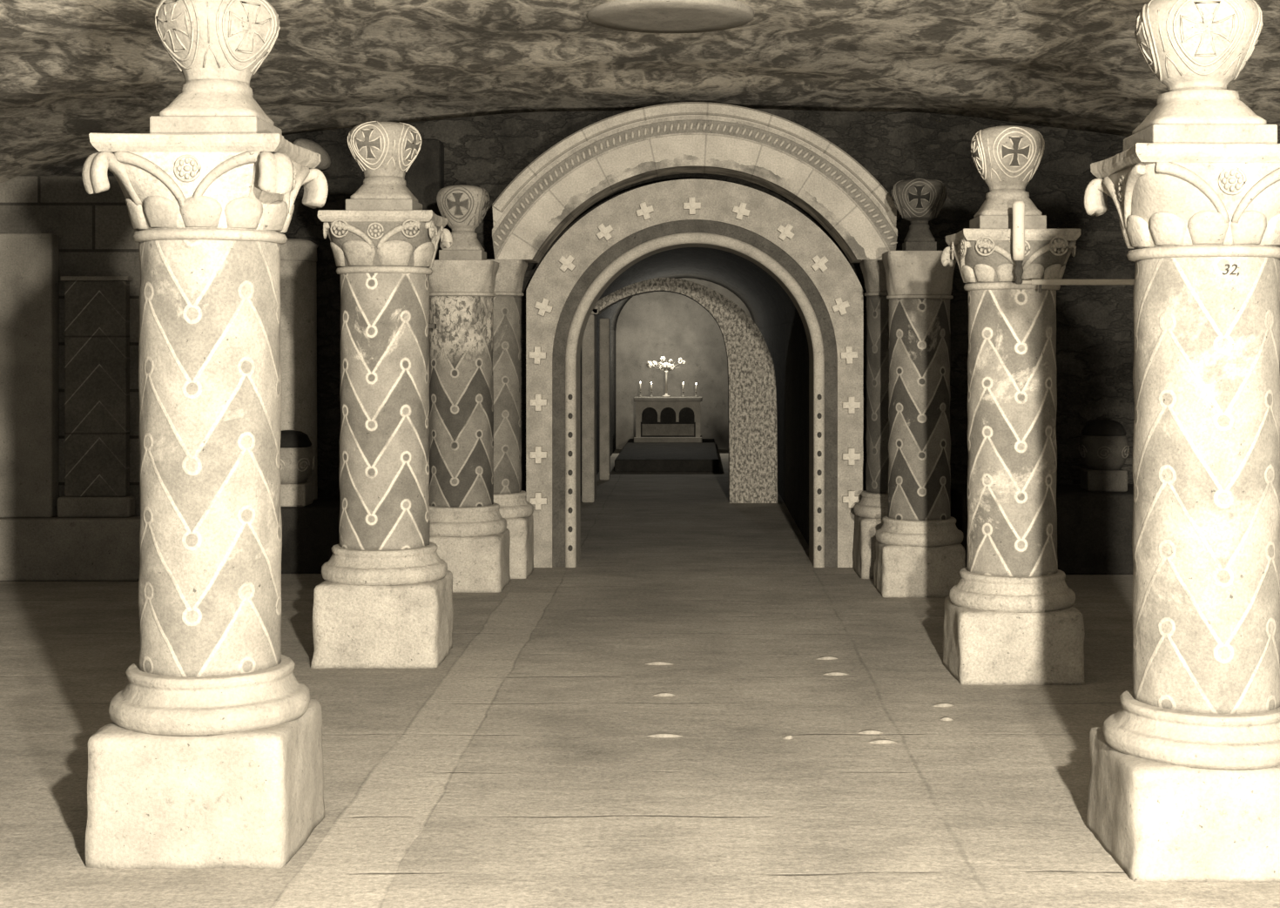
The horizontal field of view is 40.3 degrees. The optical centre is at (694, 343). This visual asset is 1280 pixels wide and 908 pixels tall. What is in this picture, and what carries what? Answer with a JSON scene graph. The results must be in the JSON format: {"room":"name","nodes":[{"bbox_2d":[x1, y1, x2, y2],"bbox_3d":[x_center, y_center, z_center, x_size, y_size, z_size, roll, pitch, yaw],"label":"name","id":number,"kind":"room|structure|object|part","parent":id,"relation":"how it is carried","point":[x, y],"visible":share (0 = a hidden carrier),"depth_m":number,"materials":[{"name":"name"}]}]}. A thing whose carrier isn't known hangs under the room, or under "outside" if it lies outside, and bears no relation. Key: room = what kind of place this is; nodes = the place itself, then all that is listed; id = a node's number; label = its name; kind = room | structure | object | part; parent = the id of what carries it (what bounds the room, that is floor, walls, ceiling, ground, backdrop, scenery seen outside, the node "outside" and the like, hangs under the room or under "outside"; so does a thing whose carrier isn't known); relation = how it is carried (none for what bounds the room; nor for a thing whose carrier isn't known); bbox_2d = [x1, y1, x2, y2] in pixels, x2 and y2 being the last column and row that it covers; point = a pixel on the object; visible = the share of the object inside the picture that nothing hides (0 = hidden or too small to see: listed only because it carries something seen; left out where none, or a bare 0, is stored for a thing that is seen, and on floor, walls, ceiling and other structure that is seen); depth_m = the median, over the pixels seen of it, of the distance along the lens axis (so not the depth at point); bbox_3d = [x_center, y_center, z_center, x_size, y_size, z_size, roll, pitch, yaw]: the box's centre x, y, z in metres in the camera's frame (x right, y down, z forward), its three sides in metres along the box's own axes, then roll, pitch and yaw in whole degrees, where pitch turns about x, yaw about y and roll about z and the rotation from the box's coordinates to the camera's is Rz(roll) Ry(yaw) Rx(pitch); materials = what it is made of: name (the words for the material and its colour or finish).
{"room":"church","nodes":[
{"label":"church","id":0,"kind":"room"},
{"bbox_2d":[0,176,140,516],"bbox_3d":[-4.410,0.225,12.425,1.380,2.750,0.950,0,0,0],"label":"wall pier","id":1,"kind":"object","parent":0,"point":[95,232],"visible":0.18,"depth_m":11.95,"materials":[{"name":"grey stone"}]},
{"bbox_2d":[0,233,58,518],"bbox_3d":[-4.730,0.215,11.875,0.740,1.930,0.150,0,0,0],"label":"pilaster","id":2,"kind":"object","parent":1,"relation":"attached to","point":[29,262],"visible":0.89,"depth_m":11.80,"materials":[{"name":"grey stone"}]},
{"bbox_2d":[580,327,615,495],"bbox_3d":[-1.300,0.675,19.825,0.200,1.850,13.350,0,0,0],"label":"wall","id":3,"kind":"structure","parent":0,"point":[612,332],"depth_m":24.87,"materials":[{"name":"grey stone"}]},
{"bbox_2d":[107,108,1135,497],"bbox_3d":[0.000,-0.135,13.050,10.400,3.470,0.200,0,0,0],"label":"wall","id":4,"kind":"structure","parent":0,"point":[1094,323],"depth_m":12.95,"materials":[{"name":"grey stone"}]},
{"bbox_2d":[292,138,330,169],"bbox_3d":[-2.830,-1.400,12.860,0.283,0.234,0.320,0,0,0],"label":"corbel stone","id":5,"kind":"object","parent":4,"relation":"attached to","point":[325,163],"visible":0.61,"depth_m":12.77,"materials":[{"name":"stone"}]},
{"bbox_2d":[404,139,444,260],"bbox_3d":[-1.995,-0.180,12.835,0.270,2.640,0.230,0,0,0],"label":"buttress","id":6,"kind":"object","parent":4,"relation":"attached to","point":[424,178],"visible":0.25,"depth_m":12.72,"materials":[{"name":"stone"}]},
{"bbox_2d":[0,449,1279,907],"bbox_3d":[0.000,1.700,12.850,10.400,0.200,28.700,0,0,0],"label":"floor","id":7,"kind":"structure","parent":0,"point":[521,769],"depth_m":6.92,"materials":[{"name":"beige stone"}]},
{"bbox_2d":[0,516,140,581],"bbox_3d":[-4.390,1.390,11.832,1.460,0.420,0.225,0,0,0],"label":"stone ledge","id":8,"kind":"object","parent":7,"relation":"on","point":[56,549],"visible":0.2,"depth_m":11.72,"materials":[{"name":"grey stone"}]},
{"bbox_2d":[57,276,134,518],"bbox_3d":[-4.080,0.360,11.870,0.500,1.640,0.130,0,0,0],"label":"pilaster","id":9,"kind":"object","parent":8,"relation":"on","point":[97,308],"visible":1,"depth_m":11.85,"materials":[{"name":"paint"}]},
{"bbox_2d":[81,133,328,869],"bbox_3d":[-1.562,0.477,5.620,0.651,2.246,0.651,0,0,0],"label":"column","id":10,"kind":"structure","parent":7,"relation":"on","point":[211,753],"depth_m":5.41,"materials":[{"name":"stone"}]},
{"bbox_3d":[-1.561,1.115,5.619,0.628,0.167,0.624,0,0,0],"label":"moulding","id":11,"kind":"part","parent":10,"relation":"part of","materials":[{"name":"stone"}]},
{"bbox_2d":[149,0,281,134],"bbox_3d":[-1.540,-0.890,5.620,0.391,0.487,0.391,0,0,0],"label":"finial","id":12,"kind":"object","parent":10,"relation":"on","point":[218,46],"visible":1,"depth_m":5.49,"materials":[{"name":"stone"}]},
{"bbox_3d":[-1.540,-0.777,5.620,0.312,0.126,0.312,0,0,0],"label":"foot moulding","id":13,"kind":"part","parent":12,"relation":"part of","materials":[{"name":"stone"}]},
{"bbox_3d":[-1.540,-0.986,5.620,0.360,0.291,0.359,0,0,39],"label":"bulb","id":14,"kind":"part","parent":12,"relation":"part of","materials":[{"name":"stone"}]},
{"bbox_2d":[280,497,339,573],"bbox_3d":[-2.755,1.370,12.520,1.810,0.460,0.840,0,0,0],"label":"stone bench","id":15,"kind":"object","parent":7,"relation":"on","point":[310,532],"visible":0.1,"depth_m":12.10,"materials":[{"name":"grey stone"}]},
{"bbox_2d":[280,430,314,506],"bbox_3d":[-2.870,0.875,12.290,0.357,0.530,0.359,0,0,0],"label":"capital","id":16,"kind":"object","parent":15,"relation":"on","point":[297,458],"visible":0.66,"depth_m":12.16,"materials":[{"name":"grey stone"}]},
{"bbox_3d":[-2.870,0.667,12.290,0.320,0.115,0.320,0,0,0],"label":"lid","id":17,"kind":"part","parent":16,"relation":"part of","materials":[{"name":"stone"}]},
{"bbox_2d":[280,445,314,484],"bbox_3d":[-2.870,0.853,12.290,0.357,0.255,0.358,0,0,0],"label":"bowl","id":18,"kind":"object","parent":16,"relation":"on","point":[297,462],"depth_m":12.15,"materials":[{"name":"stone"}]},
{"bbox_2d":[279,238,318,500],"bbox_3d":[-2.979,0.190,12.739,0.446,1.900,0.452,0,0,0],"label":"engaged column","id":19,"kind":"structure","parent":15,"relation":"on","point":[298,280],"depth_m":12.57,"materials":[{"name":"grey stone"}]},
{"bbox_2d":[311,209,453,668],"bbox_3d":[-1.583,0.469,8.901,0.642,2.262,0.644,0,0,0],"label":"column","id":20,"kind":"structure","parent":7,"relation":"on","point":[384,600],"depth_m":8.68,"materials":[{"name":"stone"}]},
{"bbox_2d":[345,121,422,210],"bbox_3d":[-1.585,-0.896,8.900,0.370,0.467,0.369,0,0,0],"label":"finial","id":21,"kind":"object","parent":20,"relation":"on","point":[385,151],"visible":1,"depth_m":8.77,"materials":[{"name":"stone"}]},
{"bbox_3d":[-1.585,-0.788,8.900,0.312,0.121,0.312,0,0,0],"label":"foot moulding","id":22,"kind":"part","parent":21,"relation":"part of","materials":[{"name":"stone"}]},
{"bbox_3d":[-1.585,-0.988,8.900,0.344,0.279,0.345,0,0,20],"label":"bulb","id":23,"kind":"part","parent":21,"relation":"part of","materials":[{"name":"stone"}]},
{"bbox_3d":[-1.584,1.111,8.900,0.638,0.167,0.638,0,0,0],"label":"moulding","id":24,"kind":"part","parent":20,"relation":"part of","materials":[{"name":"stone"}]},
{"bbox_2d":[428,260,510,592],"bbox_3d":[-1.545,0.528,11.498,0.608,2.143,0.610,0,0,0],"label":"column","id":25,"kind":"structure","parent":7,"relation":"on","point":[469,531],"depth_m":11.30,"materials":[{"name":"stone"}]},
{"bbox_2d":[428,323,436,328],"bbox_3d":[-1.715,0.525,11.260,0.080,1.350,0.080,0,0,0],"label":"conduit","id":26,"kind":"object","parent":25,"relation":"attached to","point":[430,326],"visible":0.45,"depth_m":11.22,"materials":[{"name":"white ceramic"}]},
{"bbox_2d":[436,184,489,260],"bbox_3d":[-1.530,-0.793,11.500,0.341,0.500,0.340,0,0,0],"label":"finial","id":27,"kind":"object","parent":25,"relation":"on","point":[465,207],"visible":0.98,"depth_m":11.37,"materials":[{"name":"stone"}]},
{"bbox_3d":[-1.530,-0.678,11.500,0.260,0.130,0.260,0,0,0],"label":"foot moulding","id":28,"kind":"part","parent":27,"relation":"part of","materials":[{"name":"stone"}]},
{"bbox_3d":[-1.530,-0.893,11.500,0.329,0.300,0.330,0,0,5],"label":"bulb","id":29,"kind":"part","parent":27,"relation":"part of","materials":[{"name":"stone"}]},
{"bbox_3d":[-1.544,1.151,11.498,0.604,0.185,0.608,0,0,0],"label":"moulding","id":30,"kind":"part","parent":25,"relation":"part of","materials":[{"name":"stone"}]},
{"bbox_2d":[486,259,534,579],"bbox_3d":[-1.425,0.511,12.132,0.608,2.177,0.606,0,0,-2],"label":"column","id":31,"kind":"structure","parent":7,"relation":"on","point":[515,508],"depth_m":11.95,"materials":[{"name":"stone"}]},
{"bbox_3d":[-1.425,1.111,12.131,0.608,0.165,0.608,0,0,0],"label":"moulding","id":32,"kind":"part","parent":31,"relation":"part of","materials":[{"name":"stone"}]},
{"bbox_2d":[599,318,610,480],"bbox_3d":[-1.060,0.650,20.500,0.120,1.900,0.200,0,0,0],"label":"pilaster","id":33,"kind":"object","parent":7,"relation":"on","point":[604,324],"visible":1,"depth_m":20.40,"materials":[{"name":"stone"}]},
{"bbox_2d":[644,661,673,665],"bbox_3d":[-0.178,1.591,8.704,0.148,0.017,0.080,0,0,0],"label":"flake","id":34,"kind":"object","parent":7,"relation":"on","point":[651,663],"visible":1,"depth_m":8.68,"materials":[{"name":"grey stone"}]},
{"bbox_2d":[645,732,683,737],"bbox_3d":[-0.124,1.591,7.103,0.156,0.017,0.080,0,0,0],"label":"flake","id":35,"kind":"object","parent":7,"relation":"on","point":[662,734],"visible":1,"depth_m":7.08,"materials":[{"name":"grey stone"}]},
{"bbox_2d":[653,692,675,696],"bbox_3d":[-0.139,1.591,7.925,0.082,0.017,0.083,0,0,40],"label":"flake","id":36,"kind":"object","parent":7,"relation":"on","point":[661,694],"visible":1,"depth_m":7.90,"materials":[{"name":"grey stone"}]},
{"bbox_2d":[614,438,719,471],"bbox_3d":[-0.350,1.520,24.075,1.300,0.160,4.750,0,0,0],"label":"dais","id":37,"kind":"object","parent":7,"relation":"on","point":[703,456],"visible":0.98,"depth_m":22.07,"materials":[{"name":"stone"}]},
{"bbox_2d":[633,396,702,442],"bbox_3d":[-0.390,1.110,25.635,1.000,0.660,0.530,0,0,0],"label":"altar","id":38,"kind":"object","parent":37,"relation":"on","point":[658,419],"visible":1,"depth_m":25.42,"materials":[{"name":"stone"}]},
{"bbox_2d":[649,384,653,397],"bbox_3d":[-0.640,0.670,25.600,0.060,0.219,0.060,0,0,0],"label":"candlestick","id":39,"kind":"object","parent":38,"relation":"on","point":[650,384],"visible":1,"depth_m":25.59,"materials":[{"name":"silver metal"}]},
{"bbox_2d":[646,356,686,397],"bbox_3d":[-0.425,0.481,25.600,0.583,0.598,0.120,0,0,0],"label":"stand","id":40,"kind":"object","parent":38,"relation":"on","point":[649,364],"visible":1,"depth_m":25.58,"materials":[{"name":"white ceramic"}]},
{"bbox_3d":[-0.588,0.300,25.602,0.094,0.088,0.055,0,0,-34],"label":"flower","id":41,"kind":"part","parent":40,"relation":"part of","materials":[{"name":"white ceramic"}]},
{"bbox_3d":[-0.420,0.565,25.600,0.060,0.330,0.060,0,0,0],"label":"stem","id":42,"kind":"part","parent":40,"relation":"part of","materials":[{"name":"silver metal"}]},
{"bbox_3d":[-0.390,1.255,25.435,0.760,0.170,0.030,0,0,0],"label":"panel","id":43,"kind":"part","parent":38,"relation":"part of","materials":[{"name":"grey stone"}]},
{"bbox_2d":[581,277,777,503],"bbox_3d":[-0.164,0.468,17.725,1.991,2.265,0.450,0,0,0],"label":"arch","id":44,"kind":"object","parent":7,"relation":"on","point":[751,380],"visible":0.93,"depth_m":17.50,"materials":[{"name":"stone"}]},
{"bbox_2d":[525,178,863,567],"bbox_3d":[0.000,0.210,12.668,2.410,2.780,0.545,0,0,0],"label":"archway","id":45,"kind":"object","parent":7,"relation":"on","point":[632,226],"visible":1,"depth_m":12.45,"materials":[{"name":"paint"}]},
{"bbox_3d":[0.000,0.400,12.693,1.860,2.400,0.495,0,0,0],"label":"roll moulding","id":46,"kind":"part","parent":45,"relation":"part of","materials":[{"name":"grey stone"}]},
{"bbox_2d":[782,734,793,739],"bbox_3d":[0.376,1.591,7.072,0.042,0.017,0.080,0,0,-11],"label":"flake","id":47,"kind":"object","parent":7,"relation":"on","point":[784,737],"visible":1,"depth_m":7.05,"materials":[{"name":"grey stone"}]},
{"bbox_2d":[816,656,838,660],"bbox_3d":[0.671,1.591,8.843,0.088,0.017,0.089,0,0,40],"label":"flake","id":48,"kind":"object","parent":7,"relation":"on","point":[821,657],"visible":1,"depth_m":8.82,"materials":[{"name":"grey stone"}]},
{"bbox_2d":[822,671,848,675],"bbox_3d":[0.682,1.591,8.424,0.096,0.017,0.095,0,0,44],"label":"flake","id":49,"kind":"object","parent":7,"relation":"on","point":[834,673],"visible":1,"depth_m":8.40,"materials":[{"name":"grey stone"}]},
{"bbox_2d":[857,728,883,734],"bbox_3d":[0.723,1.591,7.163,0.086,0.017,0.084,0,0,44],"label":"flake","id":50,"kind":"object","parent":7,"relation":"on","point":[869,730],"visible":1,"depth_m":7.14,"materials":[{"name":"grey stone"}]},
{"bbox_2d":[853,259,889,579],"bbox_3d":[1.409,0.511,12.130,0.609,2.177,0.608,0,0,3],"label":"column","id":51,"kind":"structure","parent":7,"relation":"on","point":[872,506],"depth_m":11.97,"materials":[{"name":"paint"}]},
{"bbox_2d":[491,101,897,262],"bbox_3d":[0.002,-1.115,12.150,2.777,1.077,0.560,0,0,0],"label":"arch","id":52,"kind":"object","parent":51,"relation":"on","point":[607,156],"visible":0.99,"depth_m":11.93,"materials":[{"name":"stone"}]},
{"bbox_3d":[0.000,-1.277,11.900,2.774,0.753,0.060,0,0,0],"label":"hood moulding","id":53,"kind":"part","parent":52,"relation":"part of","materials":[{"name":"stone"}]},
{"bbox_3d":[0.000,-0.918,11.920,2.317,0.682,0.020,0,0,0],"label":"moulding","id":54,"kind":"part","parent":52,"relation":"part of","materials":[{"name":"stone"}]},
{"bbox_3d":[1.409,1.111,12.129,0.610,0.165,0.608,0,0,0],"label":"moulding","id":55,"kind":"part","parent":51,"relation":"part of","materials":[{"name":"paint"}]},
{"bbox_2d":[867,738,896,743],"bbox_3d":[0.751,1.591,6.990,0.092,0.017,0.090,0,0,41],"label":"flake","id":56,"kind":"object","parent":7,"relation":"on","point":[878,740],"visible":1,"depth_m":6.97,"materials":[{"name":"grey stone"}]},
{"bbox_2d":[874,250,965,597],"bbox_3d":[1.451,0.505,11.248,0.565,2.190,0.562,0,0,3],"label":"column","id":57,"kind":"structure","parent":7,"relation":"on","point":[920,553],"depth_m":11.06,"materials":[{"name":"stone"}]},
{"bbox_2d":[891,178,947,250],"bbox_3d":[1.450,-0.825,11.250,0.358,0.471,0.358,0,0,0],"label":"finial","id":58,"kind":"object","parent":57,"relation":"on","point":[919,201],"visible":1,"depth_m":11.15,"materials":[{"name":"stone"}]},
{"bbox_3d":[1.450,-0.717,11.250,0.186,0.122,0.186,0,0,0],"label":"foot moulding","id":59,"kind":"part","parent":58,"relation":"part of","materials":[{"name":"stone"}]},
{"bbox_3d":[1.450,-0.919,11.250,0.344,0.282,0.345,0,0,7],"label":"bulb","id":60,"kind":"part","parent":58,"relation":"part of","materials":[{"name":"stone"}]},
{"bbox_3d":[1.451,1.200,11.249,0.565,0.158,0.564,0,0,0],"label":"moulding","id":61,"kind":"part","parent":57,"relation":"part of","materials":[{"name":"stone"}]},
{"bbox_2d":[931,702,954,707],"bbox_3d":[1.096,1.591,7.697,0.081,0.017,0.081,0,0,40],"label":"flake","id":62,"kind":"object","parent":7,"relation":"on","point":[938,704],"visible":1,"depth_m":7.67,"materials":[{"name":"grey stone"}]},
{"bbox_2d":[939,716,953,720],"bbox_3d":[1.070,1.591,7.414,0.059,0.017,0.072,0,0,-26],"label":"flake","id":63,"kind":"object","parent":7,"relation":"on","point":[944,718],"visible":1,"depth_m":7.39,"materials":[{"name":"grey stone"}]},
{"bbox_2d":[940,228,1085,685],"bbox_3d":[1.542,0.528,8.473,0.620,2.143,0.613,0,0,0],"label":"column","id":64,"kind":"structure","parent":7,"relation":"on","point":[1011,617],"depth_m":8.27,"materials":[{"name":"stone"}]},
{"bbox_2d":[969,125,1046,229],"bbox_3d":[1.520,-0.798,8.470,0.345,0.510,0.346,0,0,-4],"label":"finial","id":65,"kind":"object","parent":64,"relation":"on","point":[1007,158],"visible":0.98,"depth_m":8.34,"materials":[{"name":"stone"}]},
{"bbox_3d":[1.520,-0.900,8.470,0.334,0.306,0.335,0,0,-4],"label":"bulb","id":66,"kind":"part","parent":65,"relation":"part of","materials":[{"name":"stone"}]},
{"bbox_3d":[1.520,-0.681,8.470,0.298,0.133,0.298,0,0,0],"label":"foot moulding","id":67,"kind":"part","parent":65,"relation":"part of","materials":[{"name":"stone"}]},
{"bbox_3d":[1.540,1.183,8.470,0.605,0.161,0.606,0,0,0],"label":"moulding","id":68,"kind":"part","parent":64,"relation":"part of","materials":[{"name":"stone"}]},
{"bbox_2d":[949,484,1133,574],"bbox_3d":[3.475,1.320,12.495,3.250,0.560,0.890,0,0,0],"label":"stone bench","id":69,"kind":"object","parent":7,"relation":"on","point":[1094,529],"visible":0.21,"depth_m":12.05,"materials":[{"name":"grey stone"}]},
{"bbox_2d":[1078,419,1129,491],"bbox_3d":[2.900,0.788,12.350,0.340,0.503,0.341,0,0,0],"label":"urn","id":70,"kind":"object","parent":69,"relation":"on","point":[1103,447],"visible":1,"depth_m":12.23,"materials":[{"name":"stone"}]},
{"bbox_3d":[2.900,0.591,12.350,0.304,0.109,0.304,0,0,0],"label":"lid","id":71,"kind":"part","parent":70,"relation":"part of","materials":[{"name":"stone"}]},
{"bbox_2d":[1078,434,1129,470],"bbox_3d":[2.900,0.767,12.350,0.340,0.242,0.341,0,0,0],"label":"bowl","id":72,"kind":"object","parent":70,"relation":"on","point":[1097,452],"depth_m":12.21,"materials":[{"name":"stone"}]},
{"bbox_2d":[1083,142,1279,882],"bbox_3d":[1.612,0.500,5.493,0.652,2.200,0.646,0,0,0],"label":"column","id":73,"kind":"structure","parent":7,"relation":"on","point":[1185,774],"depth_m":5.28,"materials":[{"name":"stone"}]},
{"bbox_3d":[1.612,1.194,5.490,0.636,0.150,0.634,0,0,0],"label":"moulding","id":74,"kind":"part","parent":73,"relation":"part of","materials":[{"name":"stone"}]},
{"bbox_2d":[1123,0,1277,151],"bbox_3d":[1.585,-0.850,5.490,0.393,0.500,0.393,0,0,0],"label":"finial","id":75,"kind":"object","parent":73,"relation":"on","point":[1195,49],"visible":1,"depth_m":5.34,"materials":[{"name":"stone"}]},
{"bbox_3d":[1.585,-0.947,5.490,0.374,0.297,0.375,0,0,7],"label":"bulb","id":76,"kind":"part","parent":75,"relation":"part of","materials":[{"name":"stone"}]},
{"bbox_3d":[1.585,-0.734,5.490,0.353,0.129,0.353,0,0,0],"label":"foot moulding","id":77,"kind":"part","parent":75,"relation":"part of","materials":[{"name":"stone"}]},
{"bbox_2d":[0,0,1279,183],"bbox_3d":[0.000,-1.325,5.800,10.797,1.312,14.623,0,0,0],"label":"ceiling","id":78,"kind":"structure","parent":0,"point":[70,70],"depth_m":10.30,"materials":[{"name":"grey stone"}]},
{"bbox_2d":[586,0,754,33],"bbox_3d":[-0.130,-1.751,9.150,0.880,0.098,0.880,0,0,0],"label":"roundel","id":79,"kind":"object","parent":78,"relation":"attached to","point":[635,16],"visible":0.98,"depth_m":9.04,"materials":[{"name":"stone"}]},
{"bbox_2d":[615,278,752,449],"bbox_3d":[-0.150,0.250,26.600,2.500,2.700,0.200,0,0,0],"label":"wall","id":80,"kind":"structure","parent":0,"point":[650,326],"depth_m":26.50,"materials":[{"name":"grey paint"}]},
{"bbox_2d":[596,247,801,330],"bbox_3d":[-0.150,-0.675,19.820,2.399,0.950,13.340,0,0,0],"label":"ceiling","id":81,"kind":"structure","parent":0,"point":[768,304],"depth_m":20.73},
{"bbox_2d":[759,320,808,545],"bbox_3d":[1.000,0.675,19.825,0.200,1.850,13.350,0,0,0],"label":"wall","id":82,"kind":"structure","parent":0,"point":[787,344],"depth_m":16.00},
{"bbox_3d":[5.275,0.300,5.800,0.250,2.600,14.600,0,0,0],"label":"wall","id":83,"kind":"structure","parent":0,"visible":0},
{"bbox_2d":[1011,201,1134,292],"bbox_3d":[3.315,-0.451,8.155,3.670,0.425,0.130,0,0,0],"label":"lamp","id":84,"kind":"object","parent":83,"relation":"attached to","point":[1018,206],"visible":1,"depth_m":8.11,"materials":[{"name":"white ceramic"}]},
{"bbox_3d":[1.510,-0.333,8.120,0.044,0.110,0.044,0,0,0],"label":"burner","id":85,"kind":"part","parent":84,"relation":"part of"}
]}

